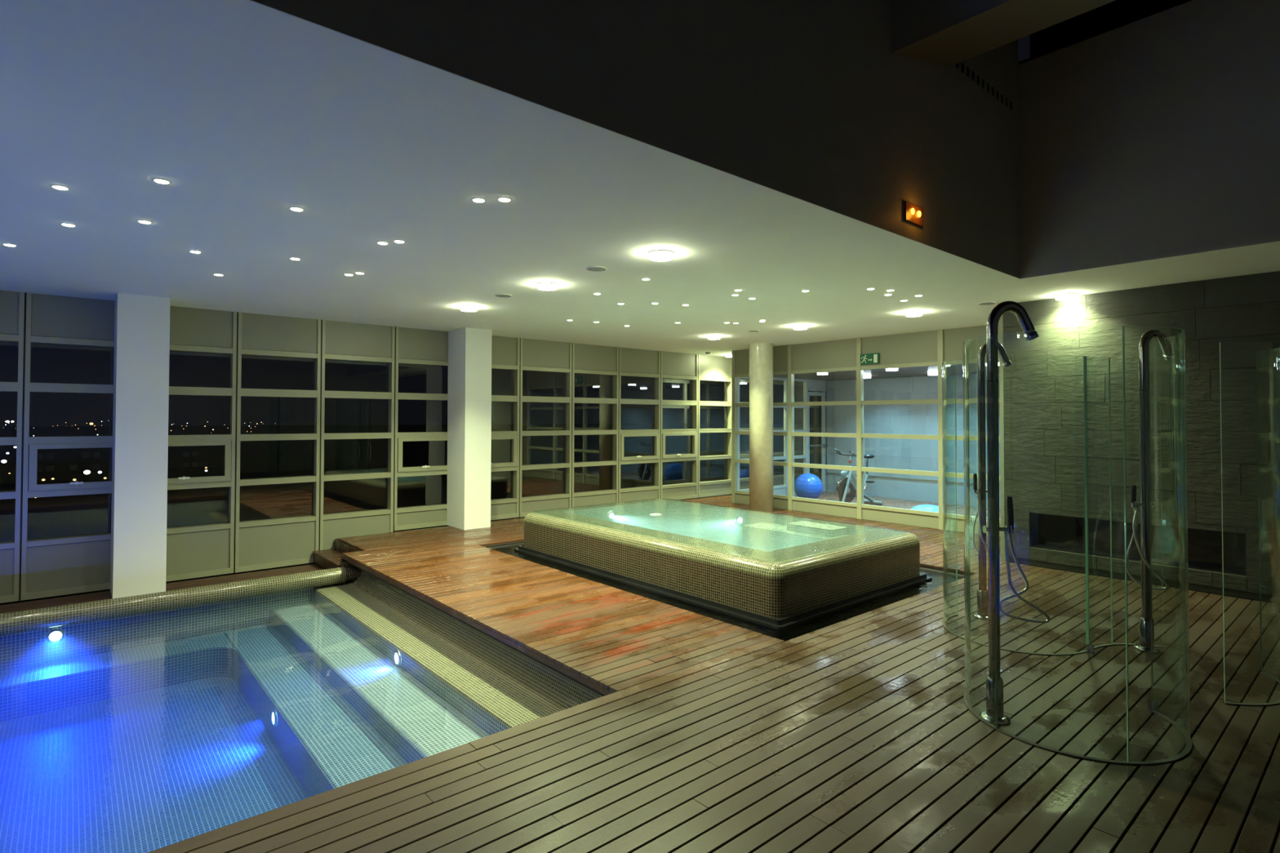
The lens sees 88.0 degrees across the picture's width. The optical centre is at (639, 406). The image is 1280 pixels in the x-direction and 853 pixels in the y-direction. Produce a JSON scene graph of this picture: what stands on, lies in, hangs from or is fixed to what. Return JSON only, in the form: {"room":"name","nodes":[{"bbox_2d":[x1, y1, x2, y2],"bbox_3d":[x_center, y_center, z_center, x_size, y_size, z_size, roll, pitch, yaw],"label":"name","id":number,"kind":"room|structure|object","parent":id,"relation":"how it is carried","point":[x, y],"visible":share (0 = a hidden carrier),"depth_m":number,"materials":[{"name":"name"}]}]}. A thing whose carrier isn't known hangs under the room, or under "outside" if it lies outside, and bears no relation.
{"room":"spa","nodes":[
{"label":"spa","id":0,"kind":"room"},
{"bbox_2d":[0,562,324,613],"bbox_3d":[-7.032,2.044,5.619,8.720,0.121,1.300,1,-1,-41],"label":"floor","id":1,"kind":"structure","parent":0,"point":[56,601],"depth_m":7.47,"materials":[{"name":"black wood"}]},
{"bbox_2d":[0,290,24,603],"bbox_3d":[-6.803,0.403,6.623,0.910,3.200,0.136,1,-1,-41],"label":"window","id":2,"kind":"structure","parent":1,"relation":"on","point":[11,303],"depth_m":6.84,"materials":[{"name":"grey metal"}]},
{"bbox_2d":[18,292,115,600],"bbox_3d":[-6.086,0.415,7.224,0.960,3.200,0.160,1,-1,-41],"label":"window","id":3,"kind":"structure","parent":1,"relation":"on","point":[69,565],"depth_m":7.08,"materials":[{"name":"grey metal"}]},
{"bbox_2d":[110,293,170,598],"bbox_3d":[-5.492,0.418,7.274,0.450,3.200,0.600,1,-1,-41],"label":"square column","id":4,"kind":"structure","parent":1,"relation":"on","point":[140,457],"depth_m":7.04,"materials":[{"name":"paint"}]},
{"bbox_2d":[165,306,236,582],"bbox_3d":[-5.359,0.428,7.849,0.958,3.200,0.160,1,-1,-41],"label":"window","id":5,"kind":"structure","parent":1,"relation":"on","point":[201,550],"depth_m":7.93,"materials":[{"name":"grey metal"}]},
{"bbox_2d":[233,311,320,573],"bbox_3d":[-4.638,0.441,8.486,0.966,3.200,0.136,1,-1,-41],"label":"window","id":6,"kind":"structure","parent":1,"relation":"on","point":[259,544],"depth_m":8.43,"materials":[{"name":"grey metal"}]},
{"bbox_2d":[312,539,359,569],"bbox_3d":[-3.825,1.904,8.355,0.283,0.274,1.100,1,-1,-41],"label":"wooden step","id":7,"kind":"structure","parent":1,"relation":"on","point":[325,559],"depth_m":8.44,"materials":[{"name":"brown wood"}]},
{"bbox_2d":[318,320,395,550],"bbox_3d":[-3.901,0.454,9.120,0.979,3.200,0.136,1,-1,-41],"label":"window","id":8,"kind":"structure","parent":1,"relation":"on","point":[340,340],"depth_m":9.08,"materials":[{"name":"grey metal"}]},
{"bbox_2d":[250,0,1020,278],"bbox_3d":[-1.274,-2.617,2.032,12.648,2.700,0.004,1,-1,-41],"label":"wall","id":9,"kind":"structure","parent":0,"point":[810,101],"depth_m":3.75,"materials":[{"name":"grey paint"}]},
{"bbox_2d":[903,201,924,226],"bbox_3d":[1.992,-1.394,4.798,0.260,0.130,0.038,1,-1,-41],"label":"emergency light","id":10,"kind":"object","parent":9,"relation":"attached to","point":[913,214],"visible":1,"depth_m":4.78,"materials":[{"name":"brown"}]},
{"bbox_2d":[955,62,1012,110],"bbox_3d":[2.964,-2.749,5.678,1.145,0.075,0.004,1,-1,-41],"label":"air vent","id":11,"kind":"object","parent":9,"relation":"in","point":[962,64],"visible":0.94,"depth_m":5.65,"materials":[{"name":"black metal"}]},
{"bbox_2d":[0,0,1279,357],"bbox_3d":[1.143,-1.263,5.292,20.600,0.120,12.500,1,-1,-41],"label":"ceiling","id":12,"kind":"structure","parent":0,"point":[251,112],"depth_m":4.19,"materials":[{"name":"paint"}]},
{"bbox_2d":[2,243,17,246],"bbox_3d":[-4.760,-1.218,5.001,0.080,0.008,0.080,1,-1,-41],"label":"recessed light","id":13,"kind":"object","parent":12,"relation":"in","point":[5,244],"visible":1,"depth_m":4.99,"materials":[{"name":"white"}]},
{"bbox_2d":[50,184,69,190],"bbox_3d":[-3.278,-1.237,3.744,0.080,0.008,0.080,1,-1,-41],"label":"recessed light","id":14,"kind":"object","parent":12,"relation":"in","point":[59,187],"visible":1,"depth_m":3.73,"materials":[{"name":"white"}]},
{"bbox_2d":[60,222,75,226],"bbox_3d":[-3.862,-1.225,4.474,0.080,0.008,0.080,1,-1,-41],"label":"recessed light","id":15,"kind":"object","parent":12,"relation":"in","point":[62,224],"visible":1,"depth_m":4.46,"materials":[{"name":"white"}]},
{"bbox_2d":[137,220,151,223],"bbox_3d":[-3.292,-1.225,4.401,0.080,0.008,0.080,1,-1,-41],"label":"recessed light","id":16,"kind":"object","parent":12,"relation":"in","point":[140,221],"visible":1,"depth_m":4.39,"materials":[{"name":"white"}]},
{"bbox_2d":[152,178,170,183],"bbox_3d":[-2.630,-1.237,3.641,0.080,0.008,0.080,1,-1,-41],"label":"recessed light","id":17,"kind":"object","parent":12,"relation":"in","point":[158,180],"visible":1,"depth_m":3.63,"materials":[{"name":"white"}]},
{"bbox_2d":[189,250,201,253],"bbox_3d":[-3.486,-1.211,5.193,0.080,0.008,0.080,1,-1,-41],"label":"recessed light","id":18,"kind":"object","parent":12,"relation":"in","point":[193,251],"visible":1,"depth_m":5.18,"materials":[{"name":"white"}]},
{"bbox_2d":[289,257,300,260],"bbox_3d":[-2.820,-1.206,5.417,0.080,0.008,0.080,1,-1,-41],"label":"recessed light","id":19,"kind":"object","parent":12,"relation":"in","point":[294,259],"visible":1,"depth_m":5.41,"materials":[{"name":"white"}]},
{"bbox_2d":[289,207,303,211],"bbox_3d":[-2.138,-1.227,4.125,0.080,0.008,0.080,1,-1,-41],"label":"recessed light","id":20,"kind":"object","parent":12,"relation":"in","point":[297,209],"visible":1,"depth_m":4.11,"materials":[{"name":"white"}]},
{"bbox_2d":[377,241,388,244],"bbox_3d":[-1.912,-1.212,4.922,0.080,0.008,0.080,1,-1,-41],"label":"recessed light","id":21,"kind":"object","parent":12,"relation":"in","point":[378,242],"visible":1,"depth_m":4.91,"materials":[{"name":"white"}]},
{"bbox_2d":[393,240,404,243],"bbox_3d":[-1.773,-1.213,4.876,0.080,0.008,0.080,1,-1,-41],"label":"recessed light","id":22,"kind":"object","parent":12,"relation":"in","point":[394,241],"visible":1,"depth_m":4.86,"materials":[{"name":"white"}]},
{"bbox_2d":[459,305,478,311],"bbox_3d":[-1.999,-1.143,7.731,0.214,0.046,0.214,1,-1,-41],"label":"recessed light","id":23,"kind":"object","parent":12,"relation":"in","point":[463,308],"visible":1,"depth_m":7.67,"materials":[{"name":"white"}]},
{"bbox_2d":[471,197,485,202],"bbox_3d":[-0.962,-1.228,3.947,0.080,0.008,0.080,1,-1,-41],"label":"recessed light","id":24,"kind":"object","parent":12,"relation":"in","point":[476,199],"visible":1,"depth_m":3.94,"materials":[{"name":"white"}]},
{"bbox_2d":[494,293,511,297],"bbox_3d":[-1.447,-1.174,7.016,0.184,0.008,0.184,1,-1,-41],"label":"ceiling speaker","id":25,"kind":"object","parent":12,"relation":"attached to","point":[495,295],"visible":1,"depth_m":7.01,"materials":[{"name":"white"}]},
{"bbox_2d":[495,294,511,297],"bbox_3d":[-1.447,-1.171,7.016,0.164,0.001,0.164,1,-1,-41],"label":"grille","id":26,"kind":"object","parent":25,"relation":"attached to","point":[498,295],"depth_m":7.01,"materials":[{"name":"grey metal"}]},
{"bbox_2d":[497,197,511,201],"bbox_3d":[-0.805,-1.228,3.934,0.080,0.008,0.080,1,-1,-41],"label":"recessed light","id":27,"kind":"object","parent":12,"relation":"in","point":[501,199],"visible":1,"depth_m":3.92,"materials":[{"name":"white"}]},
{"bbox_2d":[536,282,558,290],"bbox_3d":[-0.899,-1.164,6.422,0.214,0.046,0.214,1,-1,-41],"label":"recessed light","id":28,"kind":"object","parent":12,"relation":"in","point":[541,286],"visible":1,"depth_m":6.36,"materials":[{"name":"white"}]},
{"bbox_2d":[586,266,607,271],"bbox_3d":[-0.378,-1.194,5.746,0.184,0.008,0.184,1,-1,-41],"label":"ceiling speaker","id":29,"kind":"object","parent":12,"relation":"attached to","point":[597,268],"visible":1,"depth_m":5.74,"materials":[{"name":"white"}]},
{"bbox_2d":[586,266,605,271],"bbox_3d":[-0.378,-1.192,5.746,0.164,0.001,0.164,1,-1,-41],"label":"grille","id":30,"kind":"object","parent":29,"relation":"attached to","point":[590,268],"depth_m":5.74,"materials":[{"name":"grey metal"}]},
{"bbox_2d":[647,249,674,261],"bbox_3d":[0.165,-1.184,5.200,0.214,0.046,0.214,1,-1,-41],"label":"recessed light","id":31,"kind":"object","parent":12,"relation":"in","point":[657,255],"visible":1,"depth_m":5.14,"materials":[{"name":"white"}]},
{"bbox_2d":[706,335,720,339],"bbox_3d":[1.170,-1.087,10.457,0.214,0.046,0.214,1,-1,-41],"label":"recessed light","id":32,"kind":"object","parent":12,"relation":"in","point":[710,337],"visible":1,"depth_m":10.38,"materials":[{"name":"white"}]},
{"bbox_2d":[708,336,719,339],"bbox_3d":[1.170,-1.086,10.457,0.186,0.044,0.186,1,-1,-41],"label":"diffuser","id":33,"kind":"object","parent":32,"relation":"attached to","point":[709,337],"depth_m":10.39,"materials":[{"name":"white plastic"}]},
{"bbox_2d":[747,329,759,332],"bbox_3d":[1.682,-1.117,9.794,0.184,0.008,0.184,1,-1,-41],"label":"ceiling speaker","id":34,"kind":"object","parent":12,"relation":"attached to","point":[750,331],"visible":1,"depth_m":9.77,"materials":[{"name":"white"}]},
{"bbox_2d":[792,324,808,329],"bbox_3d":[2.243,-1.106,9.270,0.214,0.046,0.214,1,-1,-41],"label":"recessed light","id":35,"kind":"object","parent":12,"relation":"in","point":[797,326],"visible":1,"depth_m":9.21,"materials":[{"name":"white"}]},
{"bbox_2d":[904,311,923,316],"bbox_3d":[3.329,-1.125,8.054,0.214,0.046,0.214,1,-1,-41],"label":"recessed light","id":36,"kind":"object","parent":12,"relation":"in","point":[910,313],"visible":1,"depth_m":7.99,"materials":[{"name":"white"}]},
{"bbox_2d":[977,301,995,305],"bbox_3d":[3.878,-1.155,7.410,0.184,0.008,0.184,1,-1,-41],"label":"ceiling speaker","id":37,"kind":"object","parent":12,"relation":"attached to","point":[988,302],"visible":1,"depth_m":7.39,"materials":[{"name":"white"}]},
{"bbox_2d":[978,302,994,304],"bbox_3d":[3.878,-1.152,7.410,0.164,0.001,0.164,1,-1,-41],"label":"grille","id":38,"kind":"object","parent":37,"relation":"attached to","point":[981,303],"depth_m":7.39,"materials":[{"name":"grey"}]},
{"bbox_2d":[1053,293,1078,300],"bbox_3d":[4.433,-1.144,6.893,0.214,0.046,0.214,1,-1,-41],"label":"recessed light","id":39,"kind":"object","parent":12,"relation":"in","point":[1064,296],"visible":1,"depth_m":6.83,"materials":[{"name":"white"}]},
{"bbox_2d":[148,492,1279,852],"bbox_3d":[1.134,1.746,5.240,20.600,0.101,12.534,1,-1,-41],"label":"floor","id":40,"kind":"structure","parent":0,"point":[859,734],"depth_m":3.33,"materials":[{"name":"brown wood"}]},
{"bbox_2d":[0,560,602,852],"bbox_3d":[-4.975,2.136,3.146,8.622,0.922,5.270,1,-1,-41],"label":"swimming pool","id":41,"kind":"object","parent":40,"relation":"in","point":[148,727],"visible":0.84,"depth_m":5.35,"materials":[{"name":"blue tile"}]},
{"bbox_2d":[45,628,64,643],"bbox_3d":[-5.388,2.117,6.106,0.130,0.130,0.020,1,-1,-41],"label":"pool light","id":42,"kind":"object","parent":41,"relation":"attached to","point":[57,635],"visible":1,"depth_m":6.10,"materials":[{"name":"white glass"}]},
{"bbox_2d":[271,709,277,727],"bbox_3d":[-2.862,2.437,5.177,0.020,0.130,0.130,1,-1,-41],"label":"pool light","id":43,"kind":"object","parent":41,"relation":"attached to","point":[274,720],"visible":1,"depth_m":5.15,"materials":[{"name":"white glass"}]},
{"bbox_2d":[393,650,400,666],"bbox_3d":[-2.051,2.126,5.589,0.020,0.130,0.130,1,-1,-41],"label":"pool light","id":44,"kind":"object","parent":41,"relation":"on","point":[397,656],"visible":1,"depth_m":5.57,"materials":[{"name":"white glass"}]},
{"bbox_2d":[313,582,557,728],"bbox_3d":[-1.946,2.049,5.747,0.340,0.020,5.260,1,-1,-41],"label":"steps","id":45,"kind":"structure","parent":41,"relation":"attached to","point":[505,702],"depth_m":5.29,"materials":[{"name":"beige tile"}]},
{"bbox_2d":[393,326,448,530],"bbox_3d":[-3.140,0.318,9.761,1.007,2.900,0.160,1,-1,-41],"label":"window","id":46,"kind":"structure","parent":40,"relation":"on","point":[415,346],"depth_m":9.63,"materials":[{"name":"grey metal"}]},
{"bbox_2d":[446,327,492,529],"bbox_3d":[-2.536,0.320,9.832,0.415,2.900,0.580,1,-1,-41],"label":"square column","id":47,"kind":"structure","parent":40,"relation":"on","point":[469,349],"depth_m":9.63,"materials":[{"name":"paint"}]},
{"bbox_2d":[340,554,613,695],"bbox_3d":[-1.742,1.866,5.958,0.262,0.274,5.250,1,-1,-41],"label":"trim","id":48,"kind":"structure","parent":40,"relation":"attached to","point":[560,668],"depth_m":5.01,"materials":[{"name":"brown wood"}]},
{"bbox_2d":[490,335,519,519],"bbox_3d":[-2.371,0.331,10.422,1.020,2.900,0.160,1,-1,-41],"label":"window","id":49,"kind":"structure","parent":40,"relation":"on","point":[505,351],"depth_m":10.62,"materials":[{"name":"grey metal"}]},
{"bbox_2d":[519,337,572,517],"bbox_3d":[-1.604,0.345,11.098,1.025,2.900,0.136,1,-1,-41],"label":"window","id":50,"kind":"structure","parent":40,"relation":"on","point":[535,355],"depth_m":11.08,"materials":[{"name":"grey metal"}]},
{"bbox_2d":[571,342,618,508],"bbox_3d":[-0.824,0.359,11.768,1.033,2.900,0.136,1,-1,-41],"label":"window","id":51,"kind":"structure","parent":40,"relation":"on","point":[591,359],"depth_m":11.77,"materials":[{"name":"grey metal"}]},
{"bbox_2d":[617,346,660,503],"bbox_3d":[-0.033,0.372,12.433,1.034,2.900,0.160,1,-1,-41],"label":"window","id":52,"kind":"structure","parent":40,"relation":"on","point":[635,362],"depth_m":12.43,"materials":[{"name":"grey metal"}]},
{"bbox_2d":[660,351,697,500],"bbox_3d":[0.750,0.386,13.106,1.031,2.900,0.160,1,-1,-41],"label":"window","id":53,"kind":"structure","parent":40,"relation":"on","point":[679,366],"depth_m":13.10,"materials":[{"name":"grey metal"}]},
{"bbox_2d":[697,354,731,497],"bbox_3d":[1.534,0.401,13.796,1.057,2.900,0.136,1,-1,-41],"label":"window","id":54,"kind":"structure","parent":40,"relation":"on","point":[710,368],"depth_m":13.78,"materials":[{"name":"grey metal"}]},
{"bbox_2d":[485,541,972,641],"bbox_3d":[0.741,1.877,7.596,3.240,0.223,4.685,1,-1,-41],"label":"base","id":55,"kind":"object","parent":40,"relation":"in","point":[795,631],"visible":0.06,"depth_m":6.01,"materials":[{"name":"stone"}]},
{"bbox_2d":[514,497,932,630],"bbox_3d":[0.717,1.628,7.530,2.540,0.657,4.090,1,-1,-41],"label":"hot tub","id":56,"kind":"object","parent":55,"relation":"on","point":[776,571],"visible":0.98,"depth_m":6.42,"materials":[{"name":"brown tile"}]},
{"bbox_2d":[607,511,615,520],"bbox_3d":[-0.379,1.458,8.845,0.140,0.140,0.020,1,-1,-41],"label":"light","id":57,"kind":"object","parent":56,"relation":"attached to","point":[611,516],"visible":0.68,"depth_m":8.83,"materials":[{"name":"silver metal"}]},
{"bbox_2d":[735,515,744,525],"bbox_3d":[1.279,1.455,8.466,0.020,0.140,0.140,1,-1,-41],"label":"light","id":58,"kind":"object","parent":56,"relation":"attached to","point":[740,520],"visible":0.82,"depth_m":8.45,"materials":[{"name":"silver metal"}]},
{"bbox_2d":[739,377,749,489],"bbox_3d":[2.332,0.415,14.483,1.050,2.900,0.136,1,-1,-41],"label":"window","id":59,"kind":"structure","parent":40,"relation":"on","point":[744,482],"depth_m":14.35,"materials":[{"name":"grey"}]},
{"bbox_2d":[749,342,773,512],"bbox_3d":[2.105,0.361,11.502,0.410,2.900,0.410,1,-1,-41],"label":"round column","id":60,"kind":"structure","parent":40,"relation":"on","point":[761,354],"depth_m":11.33,"materials":[{"name":"paint"}]},
{"bbox_2d":[773,380,783,485],"bbox_3d":[3.128,0.429,15.168,1.050,2.900,0.136,1,-1,-41],"label":"window","id":61,"kind":"structure","parent":40,"relation":"on","point":[778,480],"depth_m":15.12,"materials":[{"name":"grey metal"}]},
{"bbox_2d":[794,381,818,481],"bbox_3d":[3.924,0.443,15.852,1.050,2.900,0.136,1,-1,-41],"label":"window","id":62,"kind":"structure","parent":40,"relation":"on","point":[815,398],"depth_m":16.12,"materials":[{"name":"grey"}]},
{"bbox_2d":[794,473,822,498],"bbox_3d":[3.271,1.568,12.882,0.550,0.536,0.550,1,-1,-41],"label":"exercise ball","id":63,"kind":"object","parent":40,"relation":"on","point":[810,486],"visible":0.83,"depth_m":12.68,"materials":[{"name":"blue rubber"}]},
{"bbox_2d":[834,448,884,505],"bbox_3d":[3.970,1.299,12.192,0.998,1.047,0.566,1,-1,-31],"label":"exercise bike","id":64,"kind":"object","parent":40,"relation":"on","point":[846,489],"visible":0.89,"depth_m":12.10,"materials":[{"name":"grey metal"}]},
{"bbox_2d":[911,504,947,513],"bbox_3d":[4.755,1.714,10.924,0.660,0.185,0.660,1,-1,-41],"label":"dome","id":65,"kind":"object","parent":40,"relation":"on","point":[930,508],"visible":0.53,"depth_m":10.79,"materials":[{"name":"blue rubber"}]},
{"bbox_2d":[972,342,1012,620],"bbox_3d":[2.853,0.584,5.382,0.317,2.238,0.148,0,-1,-12],"label":"shower","id":66,"kind":"object","parent":40,"relation":"on","point":[982,613],"visible":0.87,"depth_m":5.34,"materials":[{"name":"silver metal"}]},
{"bbox_2d":[979,301,1050,725],"bbox_3d":[1.997,0.549,3.565,0.353,2.238,0.155,0,-1,-10],"label":"shower","id":67,"kind":"object","parent":40,"relation":"on","point":[988,715],"visible":0.99,"depth_m":3.54,"materials":[{"name":"silver metal"}]},
{"bbox_2d":[942,355,1093,655],"bbox_3d":[2.632,0.673,4.863,0.525,2.039,1.023,1,-1,-32],"label":"screen","id":68,"kind":"object","parent":40,"relation":"on","point":[1090,647],"visible":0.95,"depth_m":4.86,"materials":[{"name":"clear glass"}]},
{"bbox_2d":[962,325,1191,764],"bbox_3d":[2.278,0.647,3.459,1.022,2.039,0.740,0,-1,17],"label":"screen","id":69,"kind":"object","parent":40,"relation":"on","point":[1153,705],"visible":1,"depth_m":3.42,"materials":[{"name":"clear glass"}]},
{"bbox_2d":[1126,328,1174,653],"bbox_3d":[3.597,0.572,4.626,0.350,2.238,0.148,0,-1,1],"label":"shower","id":70,"kind":"object","parent":40,"relation":"on","point":[1144,645],"visible":0.93,"depth_m":4.61,"materials":[{"name":"silver metal"}]},
{"bbox_2d":[1084,342,1279,706],"bbox_3d":[3.554,0.664,4.253,0.740,2.039,1.018,0,-1,-13],"label":"screen","id":71,"kind":"object","parent":40,"relation":"on","point":[1275,703],"visible":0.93,"depth_m":4.58,"materials":[{"name":"clear glass"}]},
{"bbox_2d":[773,361,999,381],"bbox_3d":[5.380,-0.662,10.813,2.960,0.065,7.360,1,-1,-41],"label":"ceiling","id":72,"kind":"structure","parent":0,"point":[949,370],"depth_m":12.15,"materials":[{"name":"white paint"}]},
{"bbox_2d":[817,372,828,374],"bbox_3d":[3.267,-0.591,11.857,0.214,0.046,0.214,1,-1,-41],"label":"light","id":73,"kind":"object","parent":72,"relation":"attached to","point":[820,373],"visible":0.77,"depth_m":11.78,"materials":[{"name":"white"}]},
{"bbox_2d":[863,375,871,378],"bbox_3d":[4.366,-0.572,12.803,0.214,0.046,0.214,1,-1,-41],"label":"light","id":74,"kind":"object","parent":72,"relation":"attached to","point":[864,376],"visible":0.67,"depth_m":12.72,"materials":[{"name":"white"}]},
{"bbox_2d":[885,368,897,370],"bbox_3d":[4.109,-0.608,10.802,0.214,0.046,0.214,1,-1,-41],"label":"light","id":75,"kind":"object","parent":72,"relation":"attached to","point":[888,369],"visible":0.68,"depth_m":10.72,"materials":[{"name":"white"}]},
{"bbox_2d":[927,372,937,375],"bbox_3d":[5.252,-0.587,11.850,0.214,0.046,0.214,1,-1,-41],"label":"light","id":76,"kind":"object","parent":72,"relation":"attached to","point":[929,373],"visible":0.79,"depth_m":11.78,"materials":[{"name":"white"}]},
{"bbox_2d":[928,373,937,375],"bbox_3d":[5.252,-0.586,11.850,0.186,0.044,0.186,1,-1,-41],"label":"diffuser","id":77,"kind":"object","parent":76,"relation":"attached to","point":[929,374],"depth_m":11.80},
{"bbox_2d":[822,372,1000,509],"bbox_3d":[6.529,0.388,11.878,0.202,2.920,7.500,1,-1,-41],"label":"wall","id":78,"kind":"structure","parent":0,"point":[922,455],"depth_m":13.13,"materials":[{"name":"paint"}]},
{"bbox_2d":[737,377,826,495],"bbox_3d":[2.955,0.401,13.615,2.955,2.900,0.065,1,-1,-41],"label":"window","id":79,"kind":"structure","parent":78,"relation":"in","point":[808,384],"depth_m":13.65,"materials":[{"name":"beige metal"}]},
{"bbox_2d":[808,391,827,492],"bbox_3d":[3.834,0.775,14.314,0.660,2.180,0.133,1,-1,-41],"label":"door","id":80,"kind":"structure","parent":79,"relation":"attached to","point":[823,444],"depth_m":14.49,"materials":[{"name":"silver metal"}]},
{"bbox_2d":[1017,0,1191,64],"bbox_3d":[0.715,-3.633,0.317,13.400,0.720,5.460,1,-1,-41],"label":"skylight","id":81,"kind":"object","parent":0,"point":[1116,14],"depth_m":6.22,"materials":[{"name":"black"}]},
{"bbox_2d":[890,0,1115,66],"bbox_3d":[3.839,-3.170,2.918,0.900,1.340,5.340,1,-1,-41],"label":"roof beam","id":82,"kind":"structure","parent":81,"relation":"attached to","point":[946,33],"depth_m":4.49,"materials":[{"name":"grey paint"}]},
{"bbox_2d":[999,271,1279,604],"bbox_3d":[6.664,0.318,5.755,1.662,3.000,6.040,1,-1,-41],"label":"wall","id":83,"kind":"structure","parent":0,"point":[1043,388],"depth_m":6.41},
{"bbox_2d":[731,324,1000,537],"bbox_3d":[3.535,0.348,10.622,0.080,2.900,5.376,1,-1,-41],"label":"window frame","id":84,"kind":"structure","parent":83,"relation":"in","point":[931,348],"depth_m":10.58,"materials":[{"name":"beige metal"}]},
{"bbox_2d":[860,352,879,364],"bbox_3d":[3.627,-0.754,10.468,0.015,0.166,0.320,1,-1,-41],"label":"exit sign","id":85,"kind":"object","parent":84,"relation":"attached to","point":[867,358],"visible":1,"depth_m":10.46,"materials":[{"name":"teal plastic"}]},
{"bbox_2d":[1030,512,1246,576],"bbox_3d":[4.948,1.341,6.680,0.230,0.380,1.765,1,-1,-41],"label":"wall recess","id":86,"kind":"structure","parent":83,"relation":"attached to","point":[1047,531],"depth_m":6.61,"materials":[{"name":"black stone"}]},
{"bbox_2d":[1018,0,1279,279],"bbox_3d":[5.261,-2.215,4.128,0.004,2.000,5.342,1,-1,-41],"label":"wall","id":87,"kind":"structure","parent":0,"point":[1157,135],"depth_m":5.38,"materials":[{"name":"grey paint"}]},
{"label":"outside","id":88,"kind":"structure","parent":0,"visible":0},
{"bbox_2d":[0,423,821,542],"bbox_3d":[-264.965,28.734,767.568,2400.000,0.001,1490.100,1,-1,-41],"label":"ground","id":89,"kind":"structure","parent":88,"point":[52,517],"depth_m":189.12,"materials":[{"name":"black"}]},
{"bbox_2d":[0,459,6,488],"bbox_3d":[-137.268,14.662,142.881,0.910,6.364,0.865,1,-1,-41],"label":"street lamp","id":90,"kind":"object","parent":89,"relation":"on","point":[3,461],"visible":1,"depth_m":142.83,"materials":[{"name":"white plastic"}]},
{"bbox_2d":[28,447,111,475],"bbox_3d":[-160.813,14.810,185.895,19.000,7.500,12.080,1,-1,-41],"label":"office block","id":91,"kind":"object","parent":89,"relation":"on","point":[65,460],"visible":0.77,"depth_m":182.23,"materials":[{"name":"grey"}]},
{"bbox_2d":[83,470,90,498],"bbox_3d":[-106.318,14.926,127.290,1.050,5.420,0.999,1,-1,-41],"label":"street lamp","id":92,"kind":"object","parent":89,"relation":"on","point":[86,472],"visible":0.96,"depth_m":127.16,"materials":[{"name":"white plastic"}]},
{"bbox_2d":[4,421,262,435],"bbox_3d":[-402.082,16.216,523.891,226.496,15.600,475.497,1,-1,-41],"label":"city lights","id":93,"kind":"object","parent":89,"relation":"on","point":[5,421],"visible":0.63,"depth_m":459.65},
{"bbox_2d":[167,444,224,467],"bbox_3d":[-148.005,15.823,210.092,26.000,6.600,12.080,1,-1,-41],"label":"office block","id":94,"kind":"object","parent":89,"relation":"on","point":[181,456],"visible":0.56,"depth_m":209.08,"materials":[{"name":"grey"}]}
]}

